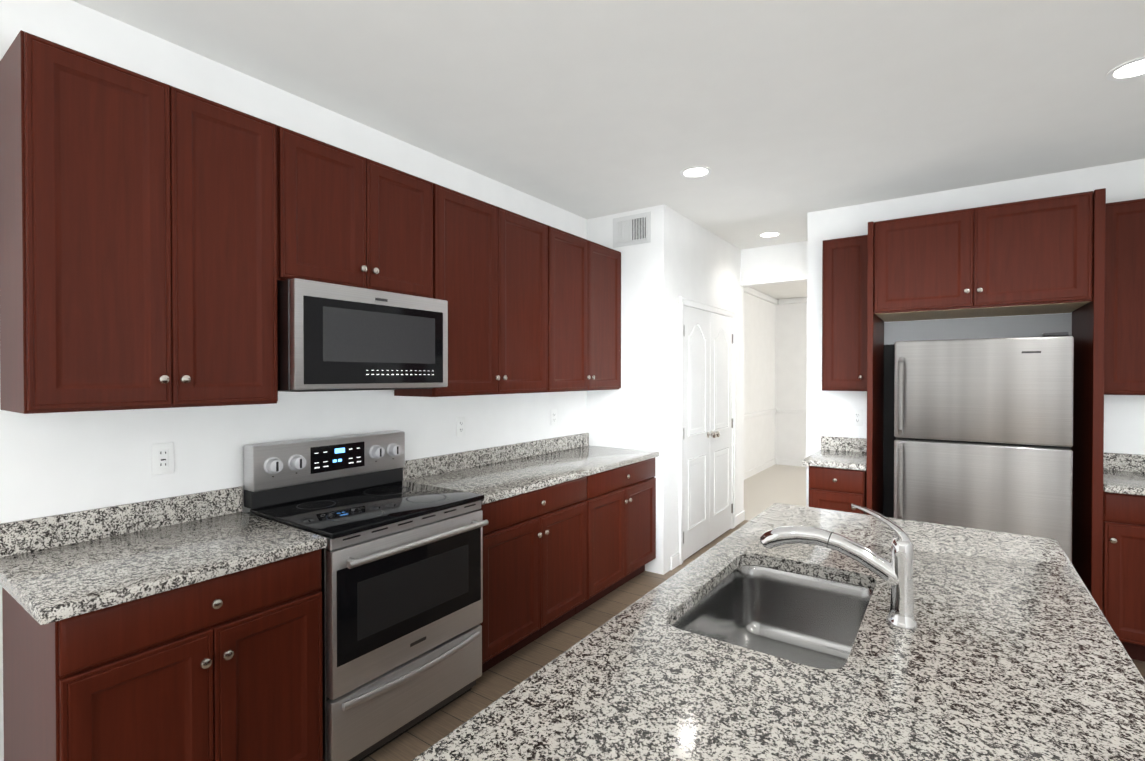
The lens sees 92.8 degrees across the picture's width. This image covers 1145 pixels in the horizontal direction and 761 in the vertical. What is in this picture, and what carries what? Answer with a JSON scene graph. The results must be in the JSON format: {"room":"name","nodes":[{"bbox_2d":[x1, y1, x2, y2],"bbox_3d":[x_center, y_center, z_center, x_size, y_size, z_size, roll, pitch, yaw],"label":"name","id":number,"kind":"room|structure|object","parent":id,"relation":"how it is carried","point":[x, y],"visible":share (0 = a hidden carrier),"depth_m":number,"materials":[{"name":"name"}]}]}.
{"room":"kitchen","nodes":[
{"label":"kitchen","id":0,"kind":"room"},
{"bbox_2d":[0,0,775,760],"bbox_3d":[-0.116,0.070,4.194,0.120,2.740,12.240,0,1,35],"label":"wall","id":1,"kind":"structure","parent":0,"point":[60,462],"depth_m":2.26,"materials":[{"name":"white paint"}]},
{"bbox_2d":[0,30,277,413],"bbox_3d":[-1.441,-0.445,1.882,0.351,1.070,0.698,0,1,35],"label":"upper cabinet","id":2,"kind":"object","parent":1,"relation":"attached to","point":[138,241],"visible":1,"depth_m":1.71,"materials":[{"name":"brown wood"}]},
{"bbox_2d":[151,442,173,475],"bbox_3d":[-1.538,0.294,2.049,0.009,0.117,0.072,0,1,35],"label":"outlet","id":3,"kind":"object","parent":1,"relation":"attached to","point":[162,458],"visible":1,"depth_m":2.04,"materials":[{"name":"white plastic"}]},
{"bbox_2d":[277,125,432,297],"bbox_3d":[-1.022,-0.688,2.478,0.351,0.595,0.758,0,1,35],"label":"upper cabinet","id":4,"kind":"object","parent":1,"relation":"attached to","point":[346,218],"visible":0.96,"depth_m":2.34,"materials":[{"name":"brown wood"}]},
{"bbox_2d":[277,278,447,391],"bbox_3d":[-0.991,-0.173,2.461,0.426,0.428,0.754,0,1,35],"label":"over-the-range microwave","id":5,"kind":"object","parent":4,"relation":"attached to","point":[334,337],"visible":0.92,"depth_m":2.24,"materials":[{"name":"silver metal"}]},
{"bbox_2d":[456,417,464,436],"bbox_3d":[-0.673,0.278,3.286,0.009,0.117,0.072,0,1,35],"label":"outlet","id":6,"kind":"object","parent":1,"relation":"attached to","point":[460,426],"visible":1,"depth_m":3.28,"materials":[{"name":"white plastic"}]},
{"bbox_2d":[394,183,547,396],"bbox_3d":[-0.538,-0.456,3.173,0.351,1.070,0.928,0,1,35],"label":"upper cabinet","id":7,"kind":"object","parent":1,"relation":"attached to","point":[490,274],"visible":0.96,"depth_m":3.04,"materials":[{"name":"brown wood"}]},
{"bbox_2d":[551,409,556,424],"bbox_3d":[-0.138,0.273,4.050,0.009,0.117,0.072,0,1,35],"label":"outlet","id":8,"kind":"object","parent":1,"relation":"attached to","point":[553,416],"visible":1,"depth_m":4.05,"materials":[{"name":"white plastic"}]},
{"bbox_2d":[546,225,620,391],"bbox_3d":[-0.005,-0.463,3.934,0.351,1.070,0.926,0,1,35],"label":"upper cabinet","id":9,"kind":"object","parent":1,"relation":"attached to","point":[584,314],"visible":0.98,"depth_m":3.80,"materials":[{"name":"brown wood"}]},
{"bbox_2d":[744,458,775,479],"bbox_3d":[2.282,1.360,7.514,0.017,0.100,3.770,0,1,35],"label":"baseboard","id":10,"kind":"structure","parent":1,"relation":"attached to","point":[770,463],"depth_m":8.32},
{"bbox_2d":[744,409,776,418],"bbox_3d":[2.281,0.510,7.495,0.028,0.060,3.750,0,1,35],"label":"trim","id":11,"kind":"structure","parent":1,"relation":"attached to","point":[754,414],"depth_m":8.27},
{"bbox_2d":[744,287,777,304],"bbox_3d":[2.282,-1.285,7.460,0.050,0.090,3.720,0,1,35],"label":"crown molding","id":12,"kind":"structure","parent":1,"relation":"attached to","point":[756,293],"depth_m":8.20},
{"bbox_2d":[72,0,1144,298],"bbox_3d":[1.899,-1.338,2.771,5.040,0.100,12.240,0,1,35],"label":"ceiling","id":13,"kind":"structure","parent":0,"point":[784,118],"depth_m":2.39,"materials":[{"name":"paint"}]},
{"bbox_2d":[680,166,711,177],"bbox_3d":[0.765,-1.290,3.383,0.190,0.006,0.190,0,1,35],"label":"recessed light","id":14,"kind":"object","parent":13,"relation":"in","point":[696,172],"visible":1,"depth_m":3.38,"materials":[{"name":"white plastic"}]},
{"bbox_2d":[758,232,780,237],"bbox_3d":[1.764,-1.303,4.880,0.190,0.006,0.190,0,1,35],"label":"recessed light","id":15,"kind":"object","parent":13,"relation":"in","point":[768,234],"visible":1,"depth_m":4.87,"materials":[{"name":"white plastic"}]},
{"bbox_2d":[1106,56,1144,80],"bbox_3d":[2.317,-1.279,2.235,0.190,0.006,0.190,0,1,35],"label":"recessed light","id":16,"kind":"object","parent":13,"relation":"in","point":[1134,68],"visible":1,"depth_m":2.26,"materials":[{"name":"white plastic"}]},
{"bbox_2d":[587,204,670,574],"bbox_3d":[0.428,0.069,4.274,0.680,2.740,0.115,0,1,35],"label":"wall","id":17,"kind":"structure","parent":0,"point":[640,398],"depth_m":4.12,"materials":[{"name":"white paint"}]},
{"bbox_2d":[613,211,650,247],"bbox_3d":[0.449,-1.150,4.170,0.330,0.230,0.012,0,1,35],"label":"air vent","id":18,"kind":"object","parent":17,"relation":"in","point":[634,229],"visible":1,"depth_m":4.16,"materials":[{"name":"metal"}]},
{"bbox_2d":[670,209,743,556],"bbox_3d":[1.199,0.063,4.882,0.115,2.740,1.765,0,1,35],"label":"wall","id":19,"kind":"structure","parent":0,"point":[705,265],"depth_m":4.60,"materials":[{"name":"white paint"}]},
{"bbox_2d":[679,296,735,564],"bbox_3d":[1.228,0.388,4.752,0.083,2.093,1.276,0,1,35],"label":"double pantry door","id":20,"kind":"structure","parent":19,"relation":"in","point":[706,427],"depth_m":4.68,"materials":[{"name":"white paint"}]},
{"bbox_2d":[735,510,744,525],"bbox_3d":[1.658,1.378,5.443,0.019,0.100,0.320,0,1,35],"label":"baseboard","id":21,"kind":"structure","parent":19,"relation":"attached to","point":[739,519],"depth_m":5.45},
{"bbox_2d":[362,520,1144,760],"bbox_3d":[0.776,1.517,1.191,5.040,0.100,8.320,0,1,35],"label":"floor","id":22,"kind":"structure","parent":0,"point":[500,679],"depth_m":2.78,"materials":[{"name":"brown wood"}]},
{"bbox_2d":[2,549,322,760],"bbox_3d":[-1.318,1.023,1.810,0.651,0.874,0.698,0,1,35],"label":"base cabinet","id":23,"kind":"object","parent":22,"relation":"on","point":[228,667],"visible":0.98,"depth_m":1.59,"materials":[{"name":"brown wood"}]},
{"bbox_2d":[0,486,326,624],"bbox_3d":[-1.330,0.515,1.791,0.648,0.140,0.733,0,1,35],"label":"countertop","id":24,"kind":"structure","parent":23,"relation":"on","point":[55,568],"depth_m":1.75,"materials":[{"name":"stone"}]},
{"bbox_2d":[244,431,488,760],"bbox_3d":[-0.866,0.862,2.383,0.712,1.187,0.754,0,1,35],"label":"range","id":25,"kind":"object","parent":22,"relation":"on","point":[402,586],"visible":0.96,"depth_m":2.23,"materials":[{"name":"silver metal"}]},
{"bbox_2d":[479,476,586,672],"bbox_3d":[-0.415,1.011,3.100,0.651,0.874,0.928,0,1,35],"label":"base cabinet","id":26,"kind":"object","parent":22,"relation":"on","point":[535,565],"visible":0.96,"depth_m":2.88,"materials":[{"name":"brown wood"}]},
{"bbox_2d":[403,433,658,504],"bbox_3d":[-0.150,0.500,3.476,0.648,0.140,1.854,0,1,35],"label":"countertop","id":27,"kind":"structure","parent":26,"relation":"on","point":[493,474],"depth_m":3.30,"materials":[{"name":"stone"}]},
{"bbox_2d":[575,458,655,613],"bbox_3d":[0.117,1.005,3.860,0.651,0.874,0.924,0,1,35],"label":"base cabinet","id":28,"kind":"object","parent":22,"relation":"on","point":[621,526],"visible":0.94,"depth_m":3.64,"materials":[{"name":"brown wood"}]},
{"bbox_2d":[809,466,866,513],"bbox_3d":[1.886,1.005,3.806,0.335,0.874,0.651,0,1,35],"label":"base cabinet","id":29,"kind":"object","parent":22,"relation":"on","point":[837,489],"visible":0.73,"depth_m":3.56,"materials":[{"name":"brown wood"}]},
{"bbox_2d":[802,436,866,470],"bbox_3d":[1.877,0.497,3.809,0.382,0.140,0.648,0,1,35],"label":"countertop","id":30,"kind":"structure","parent":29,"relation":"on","point":[843,453],"depth_m":3.89,"materials":[{"name":"stone"}]},
{"bbox_2d":[894,332,1073,562],"bbox_3d":[2.439,0.590,3.306,0.800,1.692,0.753,0,1,35],"label":"refrigerator","id":31,"kind":"object","parent":22,"relation":"on","point":[983,431],"visible":0.71,"depth_m":3.02,"materials":[{"name":"silver metal"}]},
{"bbox_2d":[866,188,1105,610],"bbox_3d":[2.479,0.227,3.385,1.082,2.440,0.648,0,1,35],"label":"panels","id":32,"kind":"object","parent":22,"relation":"on","point":[1084,326],"visible":0.29,"depth_m":3.27,"materials":[{"name":"brown wood"}]},
{"bbox_2d":[1102,491,1144,661],"bbox_3d":[3.410,1.015,2.739,1.184,0.874,0.651,0,1,35],"label":"base cabinet","id":33,"kind":"object","parent":22,"relation":"on","point":[1123,591],"visible":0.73,"depth_m":2.79,"materials":[{"name":"brown wood"}]},
{"bbox_2d":[1103,452,1144,495],"bbox_3d":[3.427,0.507,2.724,1.224,0.140,0.648,0,1,35],"label":"countertop","id":34,"kind":"structure","parent":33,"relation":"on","point":[1123,473],"depth_m":3.14,"materials":[{"name":"stone"}]},
{"bbox_3d":[0.514,1.028,1.306,0.671,0.875,2.263,0,1,35],"label":"base cabinet","id":35,"kind":"object","parent":22,"relation":"on","visible":0},
{"bbox_2d":[411,503,1144,760],"bbox_3d":[0.631,0.571,1.220,0.950,0.038,2.295,0,1,35],"label":"countertop","id":36,"kind":"structure","parent":35,"relation":"on","point":[1010,648],"depth_m":1.01,"materials":[{"name":"grey stone"}]},
{"bbox_2d":[672,565,873,668],"bbox_3d":[0.528,0.707,1.388,0.444,0.233,0.684,0,1,35],"label":"island sink","id":37,"kind":"object","parent":36,"relation":"in","point":[810,621],"visible":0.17,"depth_m":1.63,"materials":[{"name":"metal"}]},
{"bbox_2d":[760,504,917,629],"bbox_3d":[0.631,0.422,1.319,0.347,0.257,0.062,0,1,35],"label":"faucet","id":38,"kind":"object","parent":36,"relation":"on","point":[896,573],"visible":1,"depth_m":1.24,"materials":[{"name":"silver metal"}]},
{"bbox_2d":[741,241,806,286],"bbox_3d":[2.055,-1.130,5.280,0.820,0.360,0.115,0,1,35],"label":"header beam","id":39,"kind":"structure","parent":0,"point":[776,264],"depth_m":5.28,"materials":[{"name":"white paint"}]},
{"bbox_2d":[744,464,805,520],"bbox_3d":[4.285,1.470,6.205,5.040,0.104,3.920,0,1,35],"label":"floor","id":40,"kind":"structure","parent":0,"point":[771,485],"depth_m":7.12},
{"bbox_2d":[775,299,806,460],"bbox_3d":[5.374,0.038,7.749,4.800,2.740,0.120,0,1,35],"label":"wall","id":41,"kind":"structure","parent":0,"point":[790,371],"depth_m":8.93,"materials":[{"name":"white paint"}]},
{"bbox_2d":[776,458,805,466],"bbox_3d":[5.336,1.358,7.706,4.800,0.100,0.014,0,1,35],"label":"baseboard","id":42,"kind":"structure","parent":41,"relation":"attached to","point":[778,461],"depth_m":8.94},
{"bbox_2d":[777,409,806,412],"bbox_3d":[5.334,0.508,7.695,4.800,0.060,0.022,0,1,35],"label":"trim","id":43,"kind":"structure","parent":41,"relation":"attached to","point":[778,410],"depth_m":8.90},
{"bbox_2d":[778,297,806,304],"bbox_3d":[5.325,-1.287,7.667,4.800,0.090,0.050,0,1,35],"label":"crown molding","id":44,"kind":"structure","parent":41,"relation":"attached to","point":[801,299],"depth_m":8.86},
{"bbox_2d":[806,159,1144,506],"bbox_3d":[3.206,0.077,3.343,3.300,2.740,0.115,0,1,35],"label":"wall","id":45,"kind":"structure","parent":0,"point":[829,413],"depth_m":3.81,"materials":[{"name":"white paint"}]},
{"bbox_2d":[822,235,867,390],"bbox_3d":[1.982,-0.463,3.908,0.310,1.070,0.351,0,1,35],"label":"upper cabinet","id":46,"kind":"object","parent":45,"relation":"attached to","point":[844,309],"visible":0.81,"depth_m":3.80,"materials":[{"name":"brown wood"}]},
{"bbox_2d":[852,410,862,425],"bbox_3d":[2.109,0.276,4.036,0.072,0.117,0.009,0,1,35],"label":"outlet","id":47,"kind":"object","parent":45,"relation":"attached to","point":[857,417],"visible":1,"depth_m":4.03,"materials":[{"name":"white plastic"}]},
{"bbox_2d":[874,191,1092,321],"bbox_3d":[2.468,-0.705,3.369,1.004,0.576,0.674,0,1,35],"label":"upper cabinet","id":48,"kind":"object","parent":45,"relation":"attached to","point":[1031,257],"visible":1,"depth_m":3.09,"materials":[{"name":"brown wood"}]},
{"bbox_2d":[1104,198,1144,394],"bbox_3d":[3.342,-0.454,2.957,0.760,1.070,0.351,0,1,35],"label":"upper cabinet","id":49,"kind":"object","parent":45,"relation":"attached to","point":[1124,358],"visible":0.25,"depth_m":3.00,"materials":[{"name":"brown wood"}]}
]}

